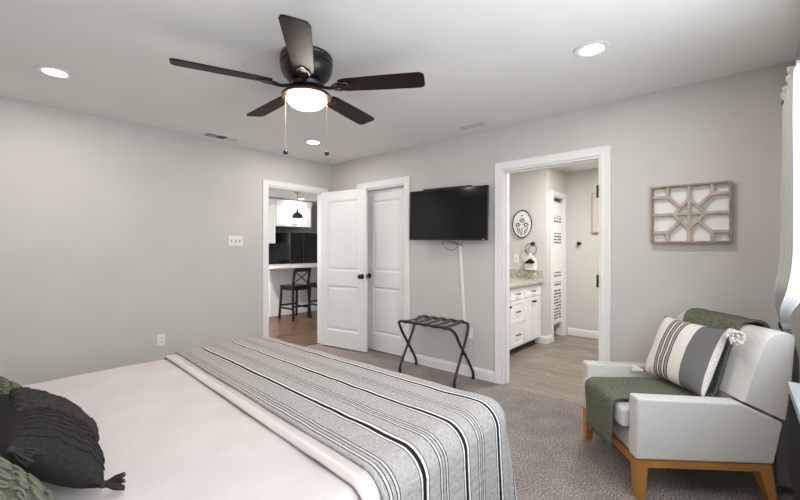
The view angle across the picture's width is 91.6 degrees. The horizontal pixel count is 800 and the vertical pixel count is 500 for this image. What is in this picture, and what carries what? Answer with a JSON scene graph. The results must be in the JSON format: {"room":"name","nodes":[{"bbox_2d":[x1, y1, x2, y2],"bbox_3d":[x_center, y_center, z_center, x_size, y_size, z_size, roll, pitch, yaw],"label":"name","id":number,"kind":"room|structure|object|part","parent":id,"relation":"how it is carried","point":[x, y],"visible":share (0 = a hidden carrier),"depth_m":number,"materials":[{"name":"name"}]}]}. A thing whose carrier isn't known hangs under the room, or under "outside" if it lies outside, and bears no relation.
{"room":"bedroom","nodes":[
{"label":"bedroom","id":0,"kind":"room"},
{"bbox_2d":[0,96,330,385],"bbox_3d":[-2.406,0.050,3.768,0.120,2.440,4.300,0,0,41],"label":"wall","id":1,"kind":"structure","parent":0,"point":[114,234],"depth_m":3.53,"materials":[{"name":"paint"}]},
{"bbox_2d":[157,334,164,346],"bbox_3d":[-2.317,0.875,3.773,0.009,0.115,0.070,0,0,41],"label":"wall outlet","id":2,"kind":"object","parent":1,"relation":"attached to","point":[161,337],"visible":1,"depth_m":3.77,"materials":[{"name":"white plastic"}]},
{"bbox_2d":[229,236,242,245],"bbox_3d":[-1.826,-0.100,4.330,0.018,0.115,0.162,0,0,41],"label":"light switch","id":3,"kind":"object","parent":1,"relation":"attached to","point":[233,240],"visible":1,"depth_m":4.33,"materials":[{"name":"white plastic"}]},
{"bbox_2d":[262,179,327,343],"bbox_3d":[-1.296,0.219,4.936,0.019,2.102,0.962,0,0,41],"label":"trim","id":4,"kind":"structure","parent":1,"relation":"attached to","point":[265,183],"depth_m":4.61,"materials":[{"name":"paint"}]},
{"bbox_2d":[275,206,316,232],"bbox_3d":[-3.367,0.050,9.181,0.120,2.440,6.000,0,0,41],"label":"wall","id":5,"kind":"structure","parent":0,"point":[313,229],"depth_m":10.25,"materials":[{"name":"paint"}]},
{"bbox_2d":[269,198,276,242],"bbox_3d":[-3.297,-0.647,8.613,0.728,0.995,0.835,0,0,41],"label":"upper cabinet","id":6,"kind":"object","parent":5,"relation":"attached to","point":[272,201],"visible":0.16,"depth_m":8.65,"materials":[{"name":"paint"}]},
{"bbox_3d":[-2.931,-0.585,8.569,0.020,0.858,0.408,0,0,41],"label":"door","id":7,"kind":"part","parent":6,"relation":"part of","materials":[{"name":"paint"}]},
{"bbox_3d":[-3.053,-1.083,8.400,0.080,0.125,0.835,0,0,41],"label":"crown molding","id":8,"kind":"part","parent":6,"relation":"part of","materials":[{"name":"paint"}]},
{"bbox_2d":[275,199,312,228],"bbox_3d":[-2.703,-0.843,9.294,0.728,0.605,0.958,0,0,41],"label":"upper cabinet","id":9,"kind":"object","parent":5,"relation":"attached to","point":[284,209],"visible":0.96,"depth_m":9.04,"materials":[{"name":"paint"}]},
{"bbox_3d":[-2.630,-0.780,8.915,0.020,0.468,0.470,0,0,41],"label":"door","id":10,"kind":"part","parent":9,"relation":"part of","materials":[{"name":"paint"}]},
{"bbox_3d":[-2.459,-1.083,9.081,0.080,0.125,0.958,0,0,41],"label":"crown molding","id":11,"kind":"part","parent":9,"relation":"part of","materials":[{"name":"paint"}]},
{"bbox_3d":[-2.318,-0.780,9.274,0.020,0.468,0.470,0,0,41],"label":"door","id":12,"kind":"part","parent":9,"relation":"part of","materials":[{"name":"paint"}]},
{"bbox_2d":[0,0,799,205],"bbox_3d":[-0.902,-1.210,5.243,9.010,0.080,8.500,0,0,41],"label":"ceiling","id":13,"kind":"structure","parent":0,"point":[497,63],"depth_m":2.36,"materials":[{"name":"paint"}]},
{"bbox_2d":[35,65,73,78],"bbox_3d":[-2.267,-1.165,2.557,0.194,0.010,0.194,0,0,41],"label":"recessed light","id":14,"kind":"object","parent":13,"relation":"in","point":[55,72],"visible":1,"depth_m":2.55,"materials":[{"name":"white plastic"}]},
{"bbox_2d":[201,132,241,142],"bbox_3d":[-1.852,-1.166,4.028,0.165,0.008,0.355,0,0,41],"label":"ceiling vent","id":15,"kind":"object","parent":13,"relation":"in","point":[206,134],"visible":1,"depth_m":4.03,"materials":[{"name":"white plastic"}]},
{"bbox_2d":[169,14,424,155],"bbox_3d":[-0.591,-0.870,2.392,1.344,0.600,1.384,0,0,41],"label":"ceiling fan","id":16,"kind":"object","parent":13,"relation":"hanging from","point":[307,68],"visible":1,"depth_m":2.26,"materials":[{"name":"black metal"}]},
{"bbox_3d":[-0.974,-0.984,2.143,0.510,0.034,0.138,0,0,-27],"label":"blade","id":17,"kind":"part","parent":16,"relation":"part of","materials":[{"name":"brown wood"}]},
{"bbox_3d":[-0.892,-0.984,2.678,0.510,0.034,0.138,0,0,45],"label":"blade","id":18,"kind":"part","parent":16,"relation":"part of","materials":[{"name":"brown wood"}]},
{"bbox_3d":[-0.726,-0.978,2.276,0.213,0.039,0.078,0,0,-31],"label":"blade arm","id":19,"kind":"part","parent":16,"relation":"part of","materials":[{"name":"black metal"}]},
{"bbox_3d":[-0.693,-0.764,2.355,0.002,0.321,0.002,0,0,41],"label":"pull chain","id":20,"kind":"part","parent":16,"relation":"part of","materials":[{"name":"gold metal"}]},
{"bbox_3d":[-0.490,-0.984,1.901,0.138,0.034,0.510,0,0,-9],"label":"blade","id":21,"kind":"part","parent":16,"relation":"part of","materials":[{"name":"brown wood"}]},
{"bbox_3d":[-0.540,-0.978,2.178,0.078,0.039,0.213,0,0,-13],"label":"blade arm","id":22,"kind":"part","parent":16,"relation":"part of","materials":[{"name":"black metal"}]},
{"bbox_3d":[-0.565,-0.885,2.355,0.236,0.060,0.236,0,0,41],"label":"lamp shade","id":23,"kind":"part","parent":16,"relation":"part of","materials":[{"name":"white glass"}]},
{"bbox_3d":[-0.490,-0.978,2.519,0.083,0.039,0.208,0,0,41],"label":"blade arm","id":24,"kind":"part","parent":16,"relation":"part of","materials":[{"name":"black metal"}]},
{"bbox_3d":[-0.389,-0.978,2.324,0.213,0.039,0.078,0,0,5],"label":"blade arm","id":25,"kind":"part","parent":16,"relation":"part of","materials":[{"name":"black metal"}]},
{"bbox_3d":[-0.359,-0.984,2.766,0.138,0.034,0.510,0,0,27],"label":"blade","id":26,"kind":"part","parent":16,"relation":"part of","materials":[{"name":"brown wood"}]},
{"bbox_3d":[-0.110,-0.984,2.285,0.510,0.034,0.138,0,0,9],"label":"blade","id":27,"kind":"part","parent":16,"relation":"part of","materials":[{"name":"brown wood"}]},
{"bbox_2d":[292,192,302,217],"bbox_3d":[-2.089,-0.912,7.922,0.216,0.515,0.216,0,0,41],"label":"pendant light","id":28,"kind":"object","parent":13,"relation":"hanging from","point":[296,214],"visible":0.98,"depth_m":7.88,"materials":[{"name":"black metal"}]},
{"bbox_3d":[-2.089,-0.743,7.922,0.216,0.175,0.216,0,0,41],"label":"lamp shade","id":29,"kind":"part","parent":28,"relation":"part of","materials":[{"name":"grey metal"}]},
{"bbox_2d":[304,140,321,144],"bbox_3d":[-0.942,-1.165,4.214,0.194,0.010,0.194,0,0,41],"label":"recessed light","id":30,"kind":"object","parent":13,"relation":"in","point":[310,142],"visible":1,"depth_m":4.22,"materials":[{"name":"white plastic"}]},
{"bbox_2d":[455,121,489,130],"bbox_3d":[0.680,-1.167,3.665,0.290,0.007,0.150,0,0,41],"label":"ceiling vent","id":31,"kind":"object","parent":13,"relation":"in","point":[478,124],"visible":1,"depth_m":3.66,"materials":[{"name":"white plastic"}]},
{"bbox_2d":[574,40,610,57],"bbox_3d":[1.117,-1.165,2.264,0.194,0.010,0.194,0,0,41],"label":"recessed light","id":32,"kind":"object","parent":13,"relation":"in","point":[593,48],"visible":1,"depth_m":2.25,"materials":[{"name":"white plastic"}]},
{"bbox_2d":[509,168,549,335],"bbox_3d":[1.708,0.050,5.568,0.820,2.440,0.120,0,0,41],"label":"wall","id":33,"kind":"structure","parent":0,"point":[529,191],"depth_m":5.35,"materials":[{"name":"paint"}]},
{"bbox_2d":[514,255,517,262],"bbox_3d":[1.648,0.125,5.529,0.070,0.115,0.018,0,0,41],"label":"light switch","id":34,"kind":"object","parent":33,"relation":"attached to","point":[515,256],"visible":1,"depth_m":5.53,"materials":[{"name":"white plastic"}]},
{"bbox_2d":[512,210,531,237],"bbox_3d":[1.716,-0.365,5.466,0.288,0.392,0.023,0,0,41],"label":"wall plaque","id":35,"kind":"object","parent":33,"relation":"attached to","point":[522,221],"visible":1,"depth_m":5.46,"materials":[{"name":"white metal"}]},
{"bbox_2d":[516,215,528,234],"bbox_3d":[1.712,-0.353,5.466,0.196,0.278,0.009,0,0,41],"label":"print","id":36,"kind":"object","parent":35,"relation":"attached to","point":[522,221],"depth_m":5.46,"materials":[{"name":"white paper"}]},
{"bbox_2d":[509,269,542,279],"bbox_3d":[1.650,0.343,5.520,0.755,0.125,0.020,0,0,41],"label":"backsplash","id":37,"kind":"structure","parent":33,"relation":"attached to","point":[517,274],"depth_m":5.41,"materials":[{"name":"stone"}]},
{"bbox_2d":[525,242,536,254],"bbox_3d":[1.809,-0.020,5.359,0.166,0.186,0.062,0,0,41],"label":"towel ring","id":38,"kind":"object","parent":33,"relation":"attached to","point":[531,243],"visible":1,"depth_m":5.35,"materials":[{"name":"black metal"}]},
{"bbox_2d":[525,253,536,269],"bbox_3d":[1.786,0.160,5.333,0.152,0.230,0.081,0,0,41],"label":"hand towel","id":39,"kind":"object","parent":38,"relation":"hanging from","point":[530,262],"visible":1,"depth_m":5.32,"materials":[{"name":"grey fabric"}]},
{"bbox_2d":[535,336,547,343],"bbox_3d":[1.922,1.218,5.293,0.164,0.105,0.014,0,0,41],"label":"baseboard","id":40,"kind":"structure","parent":33,"relation":"attached to","point":[542,339],"depth_m":5.27,"materials":[{"name":"paint"}]},
{"bbox_2d":[269,310,794,499],"bbox_3d":[-0.910,1.300,5.250,8.990,0.060,8.500,0,0,41],"label":"floor","id":41,"kind":"structure","parent":0,"point":[552,458],"depth_m":2.71,"materials":[{"name":"carpet"}]},
{"bbox_2d":[22,359,360,499],"bbox_3d":[-0.930,0.946,1.421,1.863,0.649,2.060,0,0,41],"label":"bed","id":42,"kind":"object","parent":41,"relation":"on","point":[173,436],"visible":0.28,"depth_m":1.25,"materials":[{"name":"fabric"}]},
{"bbox_2d":[0,376,21,393],"bbox_3d":[-1.515,0.502,1.367,0.371,0.216,0.324,0,0,41],"label":"throw pillow","id":43,"kind":"object","parent":42,"relation":"on","point":[6,386],"visible":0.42,"depth_m":1.42,"materials":[{"name":"green fabric"}]},
{"bbox_2d":[0,456,53,499],"bbox_3d":[-0.765,0.422,0.644,0.291,0.318,0.420,0,0,-41],"label":"throw pillow","id":44,"kind":"object","parent":42,"relation":"on","point":[15,484],"visible":1,"depth_m":0.75,"materials":[{"name":"green fabric"}]},
{"bbox_2d":[0,387,125,489],"bbox_3d":[-0.965,0.511,1.074,0.515,0.215,0.243,0,0,41],"label":"lumbar pillow","id":45,"kind":"object","parent":42,"relation":"on","point":[45,434],"visible":1,"depth_m":0.97,"materials":[{"name":"grey fabric"}]},
{"bbox_2d":[164,336,518,499],"bbox_3d":[-0.473,0.931,1.938,1.952,0.670,0.903,0,0,44],"label":"throw blanket","id":46,"kind":"object","parent":42,"relation":"on","point":[387,434],"visible":0.93,"depth_m":1.45,"materials":[{"name":"fabric"}]},
{"bbox_2d":[269,267,316,316],"bbox_3d":[-1.773,0.810,8.602,0.584,0.920,2.780,0,0,41],"label":"base cabinet","id":47,"kind":"object","parent":41,"relation":"on","point":[277,277],"visible":0.34,"depth_m":7.65,"materials":[{"name":"paint"}]},
{"bbox_3d":[-1.780,0.770,8.164,0.009,0.800,2.110,0,0,41],"label":"panel trim","id":48,"kind":"part","parent":47,"relation":"part of","materials":[{"name":"paint"}]},
{"bbox_2d":[269,263,316,268],"bbox_3d":[-1.721,0.324,8.490,0.910,0.051,2.880,0,0,41],"label":"countertop","id":49,"kind":"structure","parent":47,"relation":"on","point":[300,265],"depth_m":7.55,"materials":[{"name":"white stone"}]},
{"bbox_3d":[-1.558,1.220,8.415,0.014,0.100,2.780,0,0,41],"label":"baseboard","id":50,"kind":"part","parent":47,"relation":"part of","materials":[{"name":"paint"}]},
{"bbox_2d":[269,232,316,263],"bbox_3d":[-2.485,0.438,9.295,1.021,1.665,0.920,0,0,41],"label":"refrigerator","id":51,"kind":"object","parent":41,"relation":"on","point":[291,247],"visible":0.38,"depth_m":8.90,"materials":[{"name":"black metal"}]},
{"bbox_3d":[-2.349,0.403,8.802,0.068,1.595,0.355,0,0,41],"label":"freezer door","id":52,"kind":"part","parent":51,"relation":"part of","materials":[{"name":"black metal"}]},
{"bbox_3d":[-2.045,0.403,9.152,0.068,1.595,0.558,0,0,41],"label":"door","id":53,"kind":"part","parent":51,"relation":"part of","materials":[{"name":"black metal"}]},
{"bbox_2d":[278,267,311,320],"bbox_3d":[-1.948,0.797,7.229,0.478,0.945,0.414,0,0,39],"label":"bar stool","id":54,"kind":"object","parent":41,"relation":"on","point":[292,287],"visible":1,"depth_m":7.18,"materials":[{"name":"black wood"}]},
{"bbox_3d":[-2.216,0.972,7.217,0.076,0.597,0.057,0,0,39],"label":"leg","id":55,"kind":"part","parent":54,"relation":"part of","materials":[{"name":"black wood"}]},
{"bbox_3d":[-1.912,0.805,6.970,0.096,0.930,0.057,0,0,39],"label":"leg","id":56,"kind":"part","parent":54,"relation":"part of","materials":[{"name":"black wood"}]},
{"bbox_3d":[-1.959,0.659,7.238,0.395,0.028,0.390,0,0,39],"label":"seat","id":57,"kind":"part","parent":54,"relation":"part of","materials":[{"name":"black wood"}]},
{"bbox_3d":[-1.992,0.972,7.495,0.076,0.597,0.057,0,0,39],"label":"leg","id":58,"kind":"part","parent":54,"relation":"part of","materials":[{"name":"black wood"}]},
{"bbox_3d":[-1.776,0.360,7.090,0.026,0.070,0.380,0,0,39],"label":"rail","id":59,"kind":"part","parent":54,"relation":"part of","materials":[{"name":"black wood"}]},
{"bbox_3d":[-1.687,0.805,7.247,0.096,0.930,0.057,0,0,39],"label":"leg","id":60,"kind":"part","parent":54,"relation":"part of","materials":[{"name":"black wood"}]},
{"bbox_2d":[307,282,316,313],"bbox_3d":[-1.528,0.797,7.711,0.478,0.945,0.414,0,0,42],"label":"bar stool","id":61,"kind":"object","parent":41,"relation":"on","point":[312,284],"visible":0.07,"depth_m":7.69,"materials":[{"name":"black wood"}]},
{"bbox_3d":[-1.797,0.972,7.713,0.076,0.597,0.057,0,0,42],"label":"leg","id":62,"kind":"part","parent":61,"relation":"part of","materials":[{"name":"black wood"}]},
{"bbox_2d":[398,315,474,387],"bbox_3d":[0.329,0.985,3.912,0.782,0.570,0.435,0,0,41],"label":"luggage rack","id":63,"kind":"object","parent":41,"relation":"on","point":[414,321],"visible":1,"depth_m":3.83,"materials":[{"name":"grey metal"}]},
{"bbox_2d":[509,283,540,353],"bbox_3d":[1.309,0.856,4.971,0.562,0.828,1.296,0,0,41],"label":"bathroom vanity","id":64,"kind":"object","parent":41,"relation":"on","point":[524,301],"visible":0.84,"depth_m":4.88,"materials":[{"name":"paint"}]},
{"bbox_3d":[1.183,0.890,4.461,0.018,0.550,0.320,0,0,41],"label":"door","id":65,"kind":"part","parent":64,"relation":"part of","materials":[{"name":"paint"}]},
{"bbox_3d":[1.429,0.535,4.744,0.018,0.140,0.400,0,0,41],"label":"drawer","id":66,"kind":"part","parent":64,"relation":"part of","materials":[{"name":"paint"}]},
{"bbox_3d":[1.429,1.030,4.744,0.018,0.270,0.400,0,0,41],"label":"drawer","id":67,"kind":"part","parent":64,"relation":"part of","materials":[{"name":"paint"}]},
{"bbox_3d":[1.429,0.750,4.744,0.018,0.270,0.400,0,0,41],"label":"drawer","id":68,"kind":"part","parent":64,"relation":"part of","materials":[{"name":"paint"}]},
{"bbox_2d":[509,269,542,287],"bbox_3d":[1.227,0.360,5.029,0.762,0.160,1.316,0,0,41],"label":"countertop","id":69,"kind":"structure","parent":64,"relation":"on","point":[517,278],"depth_m":5.34,"materials":[{"name":"stone"}]},
{"bbox_3d":[1.651,0.890,4.999,0.018,0.550,0.247,0,0,41],"label":"door","id":70,"kind":"part","parent":64,"relation":"part of","materials":[{"name":"paint"}]},
{"bbox_3d":[1.736,0.535,5.096,0.018,0.140,0.505,0,0,41],"label":"drawer","id":71,"kind":"part","parent":64,"relation":"part of","materials":[{"name":"paint"}]},
{"bbox_3d":[1.819,0.890,5.191,0.018,0.550,0.252,0,0,41],"label":"door","id":72,"kind":"part","parent":64,"relation":"part of","materials":[{"name":"paint"}]},
{"bbox_2d":[582,311,794,499],"bbox_3d":[1.577,0.836,2.286,0.785,0.868,0.690,0,0,4],"label":"armchair","id":73,"kind":"object","parent":41,"relation":"on","point":[728,430],"visible":0.69,"depth_m":1.95,"materials":[{"name":"grey fabric"}]},
{"bbox_3d":[1.270,1.167,2.611,0.064,0.205,0.065,0,0,4],"label":"leg","id":74,"kind":"part","parent":73,"relation":"part of","materials":[{"name":"brown wood"}]},
{"bbox_2d":[583,377,629,426],"bbox_3d":[1.453,0.879,2.294,0.535,0.122,0.514,0,0,4],"label":"seat cushion","id":75,"kind":"object","parent":73,"relation":"on","point":[621,408],"depth_m":2.08,"materials":[{"name":"fabric"}]},
{"bbox_3d":[1.587,0.906,2.590,0.701,0.315,0.083,0,0,4],"label":"arm","id":76,"kind":"part","parent":73,"relation":"part of","materials":[{"name":"fabric"}]},
{"bbox_3d":[1.231,1.167,2.003,0.064,0.205,0.065,0,0,4],"label":"leg","id":77,"kind":"part","parent":73,"relation":"part of","materials":[{"name":"brown wood"}]},
{"bbox_2d":[585,308,770,447],"bbox_3d":[1.576,0.732,2.308,0.861,0.716,0.457,0,0,4],"label":"throw blanket","id":78,"kind":"object","parent":73,"relation":"on","point":[601,393],"visible":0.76,"depth_m":2.23,"materials":[{"name":"green fabric"}]},
{"bbox_3d":[1.542,1.085,2.288,0.645,0.040,0.670,0,0,4],"label":"frame","id":79,"kind":"part","parent":73,"relation":"part of","materials":[{"name":"brown wood"}]},
{"bbox_2d":[631,316,746,396],"bbox_3d":[1.645,0.593,2.245,0.212,0.385,0.628,0,0,-8],"label":"throw pillow","id":80,"kind":"object","parent":73,"relation":"on","point":[687,355],"visible":1,"depth_m":2.15,"materials":[{"name":"fabric"}]},
{"bbox_3d":[1.547,0.906,1.984,0.701,0.315,0.083,0,0,4],"label":"arm","id":81,"kind":"part","parent":73,"relation":"part of","materials":[{"name":"fabric"}]},
{"bbox_3d":[1.845,0.623,2.268,0.249,0.442,0.690,0,0,4],"label":"backrest","id":82,"kind":"part","parent":73,"relation":"part of","materials":[{"name":"fabric"}]},
{"bbox_3d":[1.808,0.840,2.271,0.153,0.200,0.512,0,0,4],"label":"panel","id":83,"kind":"part","parent":73,"relation":"part of","materials":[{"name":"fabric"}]},
{"bbox_3d":[1.835,1.167,1.964,0.099,0.205,0.065,0,0,4],"label":"leg","id":84,"kind":"part","parent":73,"relation":"part of","materials":[{"name":"brown wood"}]},
{"bbox_2d":[787,382,799,499],"bbox_3d":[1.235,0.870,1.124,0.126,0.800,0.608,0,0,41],"label":"dresser","id":85,"kind":"object","parent":41,"relation":"on","point":[793,388],"visible":1,"depth_m":1.23,"materials":[{"name":"black paint"}]},
{"bbox_2d":[550,167,566,333],"bbox_3d":[2.238,0.050,5.643,0.120,2.440,0.690,0,0,41],"label":"wall","id":86,"kind":"structure","parent":0,"point":[558,178],"depth_m":5.60,"materials":[{"name":"paint"}]},
{"bbox_2d":[548,334,551,343],"bbox_3d":[2.039,1.218,5.313,0.014,0.105,0.170,0,0,41],"label":"baseboard","id":87,"kind":"structure","parent":86,"relation":"attached to","point":[550,335],"depth_m":5.32,"materials":[{"name":"paint"}]},
{"bbox_2d":[554,200,560,324],"bbox_3d":[2.246,0.180,5.630,0.042,1.800,0.410,0,0,41],"label":"shower curtain","id":88,"kind":"object","parent":86,"relation":"hanging from","point":[557,204],"visible":0.66,"depth_m":5.64,"materials":[{"name":"fabric"}]},
{"bbox_2d":[551,190,565,341],"bbox_3d":[2.241,0.220,5.634,0.137,2.100,0.580,0,0,41],"label":"trim","id":89,"kind":"structure","parent":86,"relation":"attached to","point":[560,329],"depth_m":5.76,"materials":[{"name":"paint"}]},
{"bbox_2d":[331,60,794,417],"bbox_3d":[0.776,0.050,3.927,4.710,2.440,0.120,0,0,41],"label":"wall","id":90,"kind":"structure","parent":0,"point":[725,128],"depth_m":2.94,"materials":[{"name":"paint"}]},
{"bbox_2d":[321,188,367,351],"bbox_3d":[-0.746,0.247,4.976,0.756,2.022,0.104,0,0,32],"label":"door","id":91,"kind":"structure","parent":90,"relation":"in","point":[344,213],"depth_m":4.97,"materials":[{"name":"paint"}]},
{"bbox_2d":[357,176,409,361],"bbox_3d":[-0.222,0.214,4.704,0.875,2.111,0.019,0,0,41],"label":"trim","id":92,"kind":"structure","parent":90,"relation":"attached to","point":[405,180],"depth_m":4.44,"materials":[{"name":"paint"}]},
{"bbox_2d":[368,187,403,355],"bbox_3d":[-0.177,0.256,4.755,0.687,2.004,0.104,0,0,41],"label":"door","id":93,"kind":"structure","parent":90,"relation":"in","point":[386,206],"depth_m":4.77,"materials":[{"name":"paint"}]},
{"bbox_2d":[368,184,403,191],"bbox_3d":[-0.176,0.252,4.756,0.725,2.036,0.120,0,0,41],"label":"trim","id":94,"kind":"structure","parent":90,"relation":"attached to","point":[398,185],"depth_m":4.70,"materials":[{"name":"paint"}]},
{"bbox_2d":[409,185,488,249],"bbox_3d":[0.502,-0.318,3.998,0.924,0.644,0.128,2,1,39],"label":"television","id":95,"kind":"object","parent":90,"relation":"attached to","point":[456,212],"visible":1,"depth_m":3.92,"materials":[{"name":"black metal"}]},
{"bbox_2d":[409,353,494,382],"bbox_3d":[0.508,1.218,4.071,1.057,0.105,0.014,0,0,41],"label":"baseboard","id":96,"kind":"structure","parent":90,"relation":"attached to","point":[483,374],"depth_m":4.03,"materials":[{"name":"paint"}]},
{"bbox_2d":[459,246,465,325],"bbox_3d":[0.636,0.364,3.958,0.082,0.812,0.016,0,0,41],"label":"cord cover","id":97,"kind":"object","parent":90,"relation":"attached to","point":[460,247],"visible":1,"depth_m":3.95,"materials":[{"name":"paint"}]},
{"bbox_2d":[468,327,472,338],"bbox_3d":[0.699,0.830,3.908,0.070,0.115,0.009,0,0,41],"label":"wall outlet","id":98,"kind":"object","parent":90,"relation":"attached to","point":[470,335],"visible":0.66,"depth_m":3.89,"materials":[{"name":"white plastic"}]},
{"bbox_2d":[495,145,610,383],"bbox_3d":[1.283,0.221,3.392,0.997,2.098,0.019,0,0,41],"label":"trim","id":99,"kind":"structure","parent":90,"relation":"attached to","point":[604,152],"depth_m":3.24,"materials":[{"name":"paint"}]},
{"bbox_2d":[651,180,731,242],"bbox_3d":[2.026,-0.254,2.725,0.452,0.410,0.050,0,0,41],"label":"wall art","id":100,"kind":"object","parent":90,"relation":"attached to","point":[697,212],"visible":1,"depth_m":2.71,"materials":[{"name":"brown wood"}]},
{"bbox_2d":[554,168,597,333],"bbox_3d":[2.924,0.050,5.570,2.850,2.440,0.100,0,0,41],"label":"wall","id":101,"kind":"structure","parent":0,"point":[582,260],"depth_m":5.71,"materials":[{"name":"paint"}]},
{"bbox_2d":[568,328,597,338],"bbox_3d":[3.203,1.218,5.251,1.810,0.105,0.014,0,0,41],"label":"baseboard","id":102,"kind":"structure","parent":101,"relation":"attached to","point":[571,331],"depth_m":5.70,"materials":[{"name":"paint"}]},
{"bbox_2d":[591,193,597,232],"bbox_3d":[2.940,-0.530,5.459,0.460,0.570,0.045,0,0,41],"label":"canvas","id":103,"kind":"object","parent":101,"relation":"attached to","point":[594,201],"visible":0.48,"depth_m":5.58,"materials":[{"name":"paint"}]},
{"bbox_3d":[2.943,-0.530,5.463,0.430,0.540,0.035,0,0,41],"label":"panel","id":104,"kind":"part","parent":103,"relation":"part of","materials":[{"name":"paint"}]},
{"bbox_2d":[795,45,799,382],"bbox_3d":[1.069,0.050,0.740,0.120,2.440,4.300,0,0,41],"label":"wall","id":105,"kind":"structure","parent":0,"point":[797,309],"depth_m":2.25,"materials":[{"name":"paint"}]},
{"bbox_3d":[0.978,-0.750,0.794,0.088,0.124,3.422,0,0,41],"label":"curtain rod","id":106,"kind":"object","parent":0,"visible":0},
{"bbox_2d":[774,59,799,489],"bbox_3d":[1.888,0.222,1.877,0.100,2.026,0.792,0,0,41],"label":"window curtain","id":107,"kind":"object","parent":106,"relation":"hanging from","point":[787,283],"visible":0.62,"depth_m":1.78,"materials":[{"name":"grey fabric"}]},
{"bbox_3d":[2.068,0.823,2.084,0.090,0.823,0.242,0,0,41],"label":"panel","id":108,"kind":"part","parent":107,"relation":"part of","materials":[{"name":"grey fabric"}]}
]}

